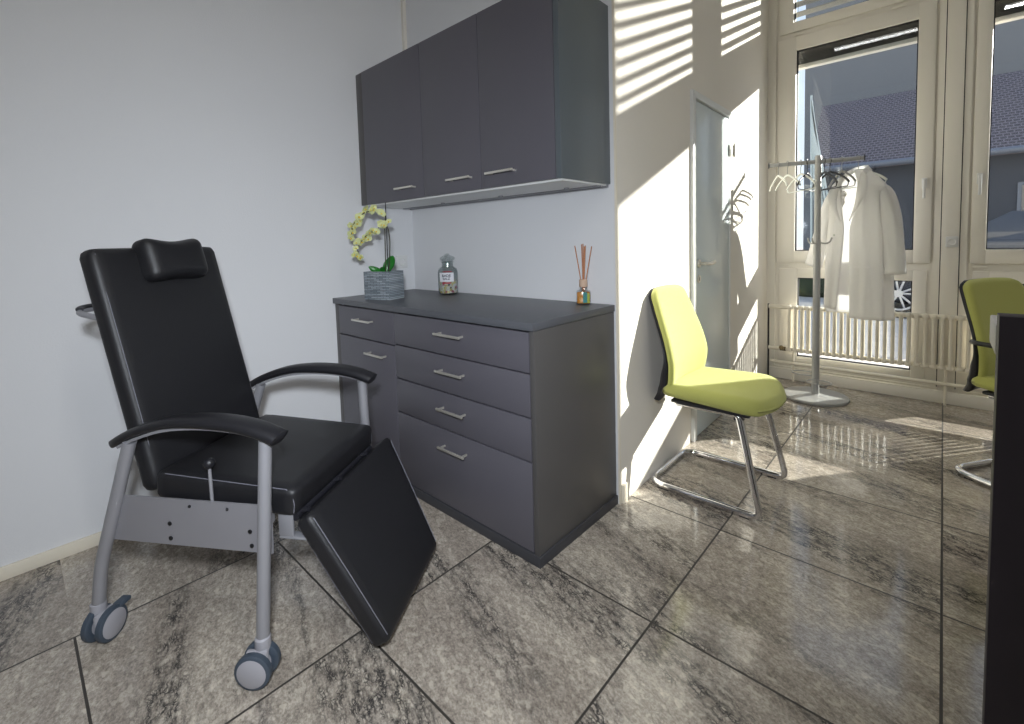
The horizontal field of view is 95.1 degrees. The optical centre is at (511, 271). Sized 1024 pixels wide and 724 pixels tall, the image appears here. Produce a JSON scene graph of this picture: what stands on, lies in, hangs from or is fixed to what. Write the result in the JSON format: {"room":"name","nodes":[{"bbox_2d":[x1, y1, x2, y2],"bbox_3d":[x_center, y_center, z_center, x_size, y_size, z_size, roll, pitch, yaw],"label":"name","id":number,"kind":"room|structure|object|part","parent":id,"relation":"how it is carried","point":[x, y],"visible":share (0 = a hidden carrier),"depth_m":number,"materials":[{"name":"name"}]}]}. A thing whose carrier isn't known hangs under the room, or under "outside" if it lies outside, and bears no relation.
{"room":"examination room","nodes":[
{"label":"examination room","id":0,"kind":"room"},
{"bbox_2d":[0,0,414,566],"bbox_3d":[-2.218,-0.789,1.372,0.120,3.900,4.720,2,5,43],"label":"wall","id":1,"kind":"structure","parent":0,"point":[229,126],"depth_m":2.03,"materials":[{"name":"white paint"}]},
{"bbox_2d":[0,531,101,581],"bbox_3d":[-2.312,1.151,1.236,0.012,0.050,3.940,2,5,43],"label":"baseboard","id":2,"kind":"structure","parent":1,"relation":"attached to","point":[19,567],"depth_m":1.80,"materials":[{"name":"paint"}]},
{"bbox_2d":[396,255,407,267],"bbox_3d":[-0.694,-0.062,2.956,0.012,0.080,0.080,2,5,43],"label":"power outlet","id":3,"kind":"object","parent":1,"relation":"attached to","point":[401,260],"visible":1,"depth_m":2.95,"materials":[{"name":"white plastic"}]},
{"bbox_2d":[0,248,993,723],"bbox_3d":[14.901,-0.192,16.229,55.000,0.120,49.600,2,5,43],"label":"floor","id":4,"kind":"structure","parent":0,"point":[857,594],"depth_m":1.50,"materials":[{"name":"tile"}]},
{"bbox_2d":[75,238,435,690],"bbox_3d":[-0.834,0.493,1.615,1.028,1.233,0.760,-1,4,10],"label":"recliner chair","id":5,"kind":"object","parent":4,"relation":"on","point":[220,471],"visible":1,"depth_m":1.46,"materials":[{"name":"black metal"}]},
{"bbox_3d":[-1.281,0.120,1.668,0.138,0.044,0.468,-1,4,10],"label":"push handle","id":6,"kind":"part","parent":5,"relation":"part of","materials":[{"name":"silver metal"}]},
{"bbox_3d":[-1.203,0.767,1.414,0.197,0.539,0.035,-1,4,10],"label":"leg","id":7,"kind":"part","parent":5,"relation":"part of","materials":[{"name":"silver metal"}]},
{"bbox_3d":[-1.235,1.044,1.482,0.030,0.014,0.040,-1,4,4],"label":"brake lever","id":8,"kind":"part","parent":5,"relation":"part of","materials":[{"name":"plastic"}]},
{"bbox_3d":[-1.166,0.291,1.660,0.229,0.754,0.480,-1,4,10],"label":"backrest","id":9,"kind":"part","parent":5,"relation":"part of","materials":[{"name":"black leather"}]},
{"bbox_2d":[132,238,207,282],"bbox_3d":[-1.205,-0.042,1.660,0.109,0.150,0.235,-1,4,10],"label":"headrest pillow","id":10,"kind":"object","parent":5,"relation":"on","point":[155,261],"depth_m":1.60,"materials":[{"name":"black leather"}]},
{"bbox_3d":[-0.958,0.742,1.383,0.557,0.141,0.006,-1,4,10],"label":"plate","id":11,"kind":"part","parent":5,"relation":"part of","materials":[{"name":"silver metal"}]},
{"bbox_3d":[-0.916,0.464,1.345,0.574,0.114,0.068,-1,4,10],"label":"armrest","id":12,"kind":"part","parent":5,"relation":"part of","materials":[{"name":"black plastic"}]},
{"bbox_3d":[-0.886,0.561,1.368,0.033,0.033,0.033,-1,4,10],"label":"knob","id":13,"kind":"part","parent":5,"relation":"part of","materials":[{"name":"black plastic"}]},
{"bbox_3d":[-0.883,0.659,1.377,0.009,0.175,0.014,-2,4,-4],"label":"lever","id":14,"kind":"part","parent":5,"relation":"part of","materials":[{"name":"silver metal"}]},
{"bbox_3d":[-1.110,0.730,1.965,0.197,0.539,0.035,-1,4,10],"label":"leg","id":15,"kind":"part","parent":5,"relation":"part of","materials":[{"name":"silver metal"}]},
{"bbox_3d":[-0.815,0.643,1.624,0.472,0.114,0.495,-1,4,10],"label":"seat","id":16,"kind":"part","parent":5,"relation":"part of","materials":[{"name":"black leather"}]},
{"bbox_3d":[-0.690,0.749,1.303,0.035,0.558,0.081,0,4,22],"label":"leg","id":17,"kind":"part","parent":5,"relation":"part of","materials":[{"name":"silver metal"}]},
{"bbox_3d":[-0.823,0.426,1.895,0.574,0.114,0.068,-1,4,10],"label":"armrest","id":18,"kind":"part","parent":5,"relation":"part of","materials":[{"name":"black plastic"}]},
{"bbox_3d":[-0.589,0.695,1.590,0.059,0.036,0.460,-1,4,10],"label":"hinge rod","id":19,"kind":"part","parent":5,"relation":"part of","materials":[{"name":"black metal"}]},
{"bbox_3d":[-0.589,0.708,1.898,0.035,0.558,0.080,-2,4,-3],"label":"leg","id":20,"kind":"part","parent":5,"relation":"part of","materials":[{"name":"silver metal"}]},
{"bbox_2d":[335,304,617,568],"bbox_3d":[-0.273,0.613,2.357,1.468,0.869,0.583,2,5,43],"label":"base cabinet","id":21,"kind":"object","parent":4,"relation":"on","point":[509,434],"visible":0.88,"depth_m":1.91,"materials":[{"name":"grey laminate"}]},
{"bbox_3d":[-0.771,0.254,2.411,0.170,0.010,0.035,2,5,43],"label":"handle","id":22,"kind":"part","parent":21,"relation":"part of","materials":[{"name":"silver metal"}]},
{"bbox_3d":[-0.761,0.271,2.439,0.539,0.156,0.019,2,5,43],"label":"drawer","id":23,"kind":"part","parent":21,"relation":"part of","materials":[{"name":"grey laminate"}]},
{"bbox_3d":[-0.749,0.682,2.465,0.539,0.655,0.019,2,5,43],"label":"cabinet door","id":24,"kind":"part","parent":21,"relation":"part of","materials":[{"name":"grey laminate"}]},
{"bbox_3d":[-0.685,0.419,2.347,0.170,0.010,0.035,2,5,43],"label":"handle","id":25,"kind":"part","parent":21,"relation":"part of","materials":[{"name":"silver metal"}]},
{"bbox_3d":[-0.265,0.267,1.946,0.170,0.010,0.035,2,5,43],"label":"handle","id":26,"kind":"part","parent":21,"relation":"part of","materials":[{"name":"silver metal"}]},
{"bbox_3d":[-0.261,0.427,1.956,0.170,0.010,0.035,2,5,43],"label":"handle","id":27,"kind":"part","parent":21,"relation":"part of","materials":[{"name":"silver metal"}]},
{"bbox_3d":[-0.256,0.592,1.966,0.170,0.010,0.035,2,5,43],"label":"handle","id":28,"kind":"part","parent":21,"relation":"part of","materials":[{"name":"silver metal"}]},
{"bbox_3d":[-0.252,0.761,1.977,0.170,0.010,0.035,2,5,43],"label":"handle","id":29,"kind":"part","parent":21,"relation":"part of","materials":[{"name":"silver metal"}]},
{"bbox_3d":[-0.246,0.282,1.966,0.849,0.147,0.019,2,5,43],"label":"drawer","id":30,"kind":"part","parent":21,"relation":"part of","materials":[{"name":"grey laminate"}]},
{"bbox_3d":[-0.242,0.440,1.976,0.849,0.157,0.019,2,5,43],"label":"drawer","id":31,"kind":"part","parent":21,"relation":"part of","materials":[{"name":"grey laminate"}]},
{"bbox_3d":[-0.237,0.604,1.987,0.849,0.158,0.019,2,5,43],"label":"drawer","id":32,"kind":"part","parent":21,"relation":"part of","materials":[{"name":"grey laminate"}]},
{"bbox_3d":[-0.230,0.857,2.002,0.849,0.336,0.019,2,5,43],"label":"drawer","id":33,"kind":"part","parent":21,"relation":"part of","materials":[{"name":"grey laminate"}]},
{"bbox_2d":[333,289,614,331],"bbox_3d":[-0.279,0.162,2.339,1.466,0.029,0.561,2,5,43],"label":"countertop","id":34,"kind":"structure","parent":21,"relation":"on","point":[519,313],"depth_m":2.06,"materials":[{"name":"laminate"}]},
{"bbox_2d":[347,202,403,299],"bbox_3d":[-0.723,-0.107,2.486,0.241,0.515,0.199,0,4,25],"label":"potted orchid","id":35,"kind":"object","parent":34,"relation":"on","point":[382,283],"visible":1,"depth_m":2.47,"materials":[{"name":"stone"}]},
{"bbox_3d":[-0.750,-0.150,2.473,0.181,0.345,0.043,-2,4,-6],"label":"stem","id":36,"kind":"part","parent":35,"relation":"part of","materials":[{"name":"green plant"}]},
{"bbox_3d":[-0.725,-0.112,2.472,0.185,0.269,0.056,-1,4,3],"label":"stem","id":37,"kind":"part","parent":35,"relation":"part of","materials":[{"name":"green plant"}]},
{"bbox_3d":[-0.691,0.072,2.529,0.172,0.150,0.120,0,4,25],"label":"planter","id":38,"kind":"part","parent":35,"relation":"part of","materials":[{"name":"stone"}]},
{"bbox_2d":[438,253,457,292],"bbox_3d":[-0.367,0.012,2.669,0.115,0.229,0.117,2,5,43],"label":"bottle","id":39,"kind":"object","parent":34,"relation":"on","point":[447,283],"visible":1,"depth_m":2.63,"materials":[{"name":"clear glass"}]},
{"bbox_2d":[574,244,591,304],"bbox_3d":[0.320,0.011,2.090,0.078,0.270,0.046,-1,4,8],"label":"reed diffuser","id":40,"kind":"object","parent":34,"relation":"on","point":[583,297],"visible":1,"depth_m":2.08,"materials":[{"name":"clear glass"}]},
{"bbox_3d":[0.265,0.608,1.884,0.022,0.829,0.548,2,5,43],"label":"panel","id":41,"kind":"part","parent":21,"relation":"part of","materials":[{"name":"grey laminate"}]},
{"bbox_2d":[648,284,787,519],"bbox_3d":[0.983,0.548,2.227,0.549,0.946,0.473,2,5,43],"label":"chair","id":42,"kind":"object","parent":4,"relation":"on","point":[740,395],"visible":1,"depth_m":2.19,"materials":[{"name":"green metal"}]},
{"bbox_3d":[0.833,0.306,2.344,0.137,0.471,0.445,2,5,43],"label":"backrest","id":43,"kind":"part","parent":42,"relation":"part of","materials":[{"name":"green fabric"}]},
{"bbox_3d":[0.983,0.799,2.249,0.513,0.437,0.466,2,5,43],"label":"cantilever frame","id":44,"kind":"part","parent":42,"relation":"part of","materials":[{"name":"silver metal"}]},
{"bbox_3d":[1.018,0.550,2.196,0.455,0.082,0.473,2,5,43],"label":"seat","id":45,"kind":"part","parent":42,"relation":"part of","materials":[{"name":"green fabric"}]},
{"bbox_2d":[767,303,769,374],"bbox_3d":[2.131,0.574,3.890,0.013,0.620,0.013,-3,4,-25],"label":"pipe","id":46,"kind":"object","parent":4,"relation":"on","point":[768,303],"visible":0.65,"depth_m":3.89,"materials":[{"name":"metal"}]},
{"bbox_2d":[799,279,824,296],"bbox_3d":[4.897,0.072,9.937,3.400,0.976,0.600,2,5,43],"label":"hedge","id":47,"kind":"object","parent":4,"relation":"on","point":[805,285],"visible":0.02,"depth_m":8.89,"materials":[{"name":"green plant"}]},
{"bbox_2d":[768,155,865,406],"bbox_3d":[2.159,0.049,3.342,0.434,1.735,0.420,-3,4,-17],"label":"coat stand","id":48,"kind":"object","parent":4,"relation":"on","point":[813,395],"visible":0.97,"depth_m":3.32,"materials":[{"name":"grey metal"}]},
{"bbox_2d":[769,162,787,191],"bbox_3d":[1.933,-0.697,3.399,0.012,0.199,0.390,-1,4,13],"label":"hanger","id":49,"kind":"object","parent":48,"relation":"hanging from","point":[778,175],"visible":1,"depth_m":3.40,"materials":[{"name":"plastic"}]},
{"bbox_2d":[775,161,800,190],"bbox_3d":[1.985,-0.697,3.374,0.012,0.199,0.390,-1,4,7],"label":"hanger","id":50,"kind":"object","parent":48,"relation":"hanging from","point":[789,175],"visible":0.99,"depth_m":3.37,"materials":[{"name":"plastic"}]},
{"bbox_2d":[786,160,815,193],"bbox_3d":[2.060,-0.685,3.339,0.013,0.223,0.390,-1,4,5],"label":"hanger","id":51,"kind":"object","parent":48,"relation":"hanging from","point":[802,174],"visible":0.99,"depth_m":3.33,"materials":[{"name":"plastic"}]},
{"bbox_2d":[797,159,813,191],"bbox_3d":[2.098,-0.684,3.321,0.409,0.223,0.012,-5,5,-41],"label":"hanger","id":52,"kind":"object","parent":48,"relation":"hanging from","point":[807,173],"visible":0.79,"depth_m":3.28,"materials":[{"name":"white plastic"}]},
{"bbox_2d":[812,158,837,190],"bbox_3d":[2.187,-0.684,3.278,0.012,0.223,0.409,-1,4,13],"label":"hanger","id":53,"kind":"object","parent":48,"relation":"hanging from","point":[824,172],"visible":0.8,"depth_m":3.21,"materials":[{"name":"black plastic"}]},
{"bbox_2d":[812,157,849,190],"bbox_3d":[2.217,-0.684,3.263,0.012,0.223,0.409,-1,4,3],"label":"hanger","id":54,"kind":"object","parent":48,"relation":"hanging from","point":[833,172],"visible":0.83,"depth_m":3.19,"materials":[{"name":"black plastic"}]},
{"bbox_2d":[828,156,856,188],"bbox_3d":[2.279,-0.684,3.234,0.013,0.223,0.370,-1,4,11],"label":"hanger","id":55,"kind":"object","parent":48,"relation":"hanging from","point":[843,171],"visible":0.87,"depth_m":3.20,"materials":[{"name":"metal"}]},
{"bbox_2d":[832,155,886,189],"bbox_3d":[2.364,-0.684,3.193,0.013,0.223,0.370,-3,4,-19],"label":"hanger","id":56,"kind":"object","parent":48,"relation":"hanging from","point":[852,172],"visible":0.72,"depth_m":3.10,"materials":[{"name":"plastic"}]},
{"bbox_2d":[805,165,906,320],"bbox_3d":[2.368,-0.207,3.244,0.276,1.034,0.690,-3,4,-19],"label":"lab coat","id":57,"kind":"object","parent":56,"relation":"hanging from","point":[865,252],"visible":0.99,"depth_m":3.10,"materials":[{"name":"white fabric"}]},
{"bbox_2d":[810,95,827,244],"bbox_3d":[6.888,-1.789,10.390,0.499,4.250,0.038,2,5,43],"label":"trellis","id":58,"kind":"object","parent":4,"relation":"on","point":[814,142],"visible":0.31,"depth_m":10.42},
{"bbox_2d":[768,304,986,405],"bbox_3d":[3.054,0.605,2.976,2.570,0.622,0.112,2,5,43],"label":"radiator","id":59,"kind":"object","parent":4,"relation":"on","point":[909,315],"visible":0.63,"depth_m":3.33,"materials":[{"name":"metal"}]},
{"bbox_2d":[808,70,1023,248],"bbox_3d":[10.899,-2.267,10.788,6.820,4.970,3.727,2,5,43],"label":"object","id":60,"kind":"object","parent":4,"relation":"on","point":[880,128],"visible":0.22,"depth_m":10.87,"materials":[{"name":"tile"}]},
{"bbox_3d":[10.569,-1.085,9.123,0.880,1.280,0.030,2,5,43],"label":"pane","id":61,"kind":"part","parent":60,"relation":"part of","materials":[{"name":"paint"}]},
{"bbox_2d":[894,210,1023,317],"bbox_3d":[6.850,-0.089,6.270,4.130,1.420,1.822,2,5,43],"label":"parked car","id":62,"kind":"object","parent":4,"relation":"on","point":[1005,230],"visible":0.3,"depth_m":5.92,"materials":[{"name":"paint"}]},
{"bbox_2d":[955,277,1023,487],"bbox_3d":[2.411,0.517,2.075,0.540,0.946,0.549,-2,4,-12],"label":"chair","id":63,"kind":"object","parent":4,"relation":"on","point":[982,298],"visible":0.66,"depth_m":2.22,"materials":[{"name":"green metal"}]},
{"bbox_3d":[2.416,0.769,2.099,0.466,0.437,0.513,-2,4,-12],"label":"cantilever frame","id":64,"kind":"part","parent":63,"relation":"part of","materials":[{"name":"silver metal"}]},
{"bbox_3d":[2.158,0.441,2.051,0.052,0.237,0.310,-2,4,-6],"label":"armrest","id":65,"kind":"part","parent":63,"relation":"part of","materials":[{"name":"black plastic"}]},
{"bbox_3d":[2.421,0.522,2.029,0.473,0.082,0.455,-2,4,-12],"label":"seat","id":66,"kind":"part","parent":63,"relation":"part of","materials":[{"name":"green fabric"}]},
{"bbox_3d":[2.363,0.270,2.249,0.445,0.471,0.137,-2,4,-12],"label":"backrest","id":67,"kind":"part","parent":63,"relation":"part of","materials":[{"name":"green fabric"}]},
{"bbox_2d":[982,313,1023,723],"bbox_3d":[1.439,0.577,0.630,1.172,1.063,0.900,2,5,43],"label":"reception desk","id":68,"kind":"object","parent":4,"relation":"on","point":[1003,680],"visible":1,"depth_m":0.67,"materials":[{"name":"black metal"}]},
{"bbox_2d":[405,0,618,503],"bbox_3d":[-0.074,-0.922,2.519,1.478,3.900,0.120,2,5,43],"label":"wall","id":69,"kind":"structure","parent":0,"point":[523,247],"depth_m":2.41,"materials":[{"name":"white paint"}]},
{"bbox_2d":[400,0,406,50],"bbox_3d":[-0.688,-2.016,2.891,0.022,1.730,0.022,2,5,43],"label":"trim","id":70,"kind":"structure","parent":69,"relation":"attached to","point":[403,3],"depth_m":2.91,"materials":[{"name":"white paint"}]},
{"bbox_2d":[356,0,609,209],"bbox_3d":[-0.251,-0.745,2.347,1.453,0.761,0.390,2,5,43],"label":"upper cabinet","id":71,"kind":"object","parent":69,"relation":"attached to","point":[509,100],"visible":1,"depth_m":2.00,"materials":[{"name":"grey laminate"}]},
{"bbox_3d":[-0.641,-0.751,2.502,0.539,0.746,0.019,2,5,43],"label":"cabinet door","id":72,"kind":"part","parent":71,"relation":"part of","materials":[{"name":"grey laminate"}]},
{"bbox_3d":[-0.551,-0.430,2.410,0.160,0.010,0.035,2,5,43],"label":"handle","id":73,"kind":"part","parent":71,"relation":"part of","materials":[{"name":"silver metal"}]},
{"bbox_3d":[-0.289,-0.741,2.178,0.410,0.746,0.019,2,5,43],"label":"cabinet door","id":74,"kind":"part","parent":71,"relation":"part of","materials":[{"name":"grey laminate"}]},
{"bbox_3d":[-0.240,-0.421,2.124,0.160,0.010,0.035,2,5,43],"label":"handle","id":75,"kind":"part","parent":71,"relation":"part of","materials":[{"name":"silver metal"}]},
{"bbox_3d":[-0.231,-0.379,2.387,1.441,0.011,0.317,2,5,43],"label":"panel","id":76,"kind":"part","parent":71,"relation":"part of","materials":[{"name":"grey laminate"}]},
{"bbox_3d":[-0.049,-0.415,1.948,0.160,0.010,0.035,2,5,43],"label":"handle","id":77,"kind":"part","parent":71,"relation":"part of","materials":[{"name":"silver metal"}]},
{"bbox_3d":[-0.137,-0.385,2.489,1.441,0.017,0.072,2,5,43],"label":"light rail","id":78,"kind":"part","parent":71,"relation":"part of","materials":[{"name":"silver metal"}]},
{"bbox_3d":[0.013,-0.732,1.900,0.404,0.746,0.019,2,5,43],"label":"cabinet door","id":79,"kind":"part","parent":71,"relation":"part of","materials":[{"name":"grey laminate"}]},
{"bbox_3d":[0.286,-0.738,1.876,0.024,0.746,0.355,2,5,43],"label":"panel","id":80,"kind":"part","parent":71,"relation":"part of","materials":[{"name":"grey laminate"}]},
{"bbox_2d":[612,0,620,504],"bbox_3d":[0.430,-0.902,1.976,0.009,3.900,0.009,2,5,43],"label":"trim","id":81,"kind":"structure","parent":69,"relation":"attached to","point":[613,1],"depth_m":2.02,"materials":[{"name":"paint"}]},
{"bbox_2d":[615,0,767,502],"bbox_3d":[1.228,-0.986,2.958,0.120,3.900,2.528,2,5,42],"label":"wall","id":82,"kind":"structure","parent":0,"point":[665,50],"depth_m":2.44,"materials":[{"name":"white paint"}]},
{"bbox_2d":[621,482,627,503],"bbox_3d":[0.508,1.000,2.113,0.012,0.085,0.038,2,5,42],"label":"baseboard","id":83,"kind":"structure","parent":82,"relation":"attached to","point":[624,487],"depth_m":2.10,"materials":[{"name":"paint"}]},
{"bbox_2d":[690,89,735,441],"bbox_3d":[1.257,-0.033,2.923,0.110,2.002,0.718,2,5,42],"label":"door","id":84,"kind":"structure","parent":82,"relation":"in","point":[711,148],"depth_m":2.88,"materials":[{"name":"grey glass"}]},
{"bbox_3d":[1.153,-0.049,2.764,0.056,0.052,0.177,2,5,42],"label":"handle","id":85,"kind":"part","parent":84,"relation":"part of","materials":[{"name":"silver metal"}]},
{"bbox_2d":[766,0,993,410],"bbox_3d":[3.788,-1.023,2.414,4.701,3.900,0.220,2,5,43],"label":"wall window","id":86,"kind":"structure","parent":82,"relation":"in","point":[772,4],"depth_m":3.14,"materials":[{"name":"paint"}]},
{"bbox_2d":[796,0,853,17],"bbox_3d":[2.569,-2.425,3.481,0.880,0.760,0.078,2,5,43],"label":"blind","id":87,"kind":"object","parent":86,"relation":"attached to","point":[803,2],"visible":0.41,"depth_m":3.69,"materials":[{"name":"metal"}]},
{"bbox_2d":[775,0,939,385],"bbox_3d":[2.514,-1.015,3.490,0.970,3.620,0.146,2,5,43],"label":"window","id":88,"kind":"structure","parent":86,"relation":"attached to","point":[868,17],"depth_m":3.42,"materials":[{"name":"paint"}]},
{"bbox_3d":[2.481,-2.335,3.411,0.930,0.935,0.054,2,5,43],"label":"transom sash","id":89,"kind":"part","parent":88,"relation":"part of","materials":[{"name":"paint"}]},
{"bbox_3d":[2.559,0.376,3.584,0.910,0.790,0.048,2,5,43],"label":"sash","id":90,"kind":"part","parent":88,"relation":"part of","materials":[{"name":"paint"}]},
{"bbox_3d":[2.810,-0.569,3.190,0.028,0.140,0.048,2,5,43],"label":"handle","id":91,"kind":"part","parent":88,"relation":"part of","materials":[{"name":"white plastic"}]},
{"bbox_2d":[799,22,917,70],"bbox_3d":[2.590,-1.701,3.527,0.880,0.159,0.072,2,5,43],"label":"blind","id":92,"kind":"object","parent":86,"relation":"attached to","point":[905,35],"visible":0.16,"depth_m":3.49,"materials":[{"name":"paint"}]},
{"bbox_3d":[2.591,-1.637,3.531,0.880,0.030,0.060,2,5,43],"label":"rail","id":93,"kind":"part","parent":92,"relation":"part of","materials":[{"name":"metal"}]},
{"bbox_2d":[945,236,958,246],"bbox_3d":[2.932,-0.198,3.118,0.064,0.072,0.022,2,5,43],"label":"wall socket","id":94,"kind":"object","parent":86,"relation":"attached to","point":[951,241],"visible":1,"depth_m":3.11,"materials":[{"name":"white plastic"}]},
{"bbox_2d":[936,0,1023,392],"bbox_3d":[3.299,-0.996,2.836,1.010,3.620,0.246,2,5,43],"label":"window","id":95,"kind":"structure","parent":86,"relation":"attached to","point":[982,261],"depth_m":3.01,"materials":[{"name":"paint"}]},
{"bbox_3d":[3.007,-0.563,3.009,0.028,0.140,0.048,2,5,43],"label":"handle","id":96,"kind":"part","parent":95,"relation":"part of","materials":[{"name":"white plastic"}]},
{"bbox_3d":[3.360,0.400,2.848,0.815,0.790,0.048,2,5,43],"label":"sash","id":97,"kind":"part","parent":95,"relation":"part of","materials":[{"name":"paint"}]},
{"bbox_2d":[995,0,1023,24],"bbox_3d":[3.377,-1.677,2.803,0.820,0.159,0.072,2,5,43],"label":"blind","id":98,"kind":"object","parent":95,"relation":"attached to","point":[1006,10],"visible":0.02,"depth_m":2.97,"materials":[{"name":"paint"}]},
{"bbox_3d":[3.379,-1.613,2.807,0.820,0.030,0.060,2,5,43],"label":"rail","id":99,"kind":"part","parent":98,"relation":"part of","materials":[{"name":"metal"}]},
{"bbox_2d":[803,0,1023,249],"bbox_3d":[17.025,-5.774,16.228,11.120,11.100,4.000,2,5,43],"label":"sky","id":100,"kind":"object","parent":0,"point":[891,71],"visible":0.02,"depth_m":17.13,"materials":[{"name":"grey"}]}
]}

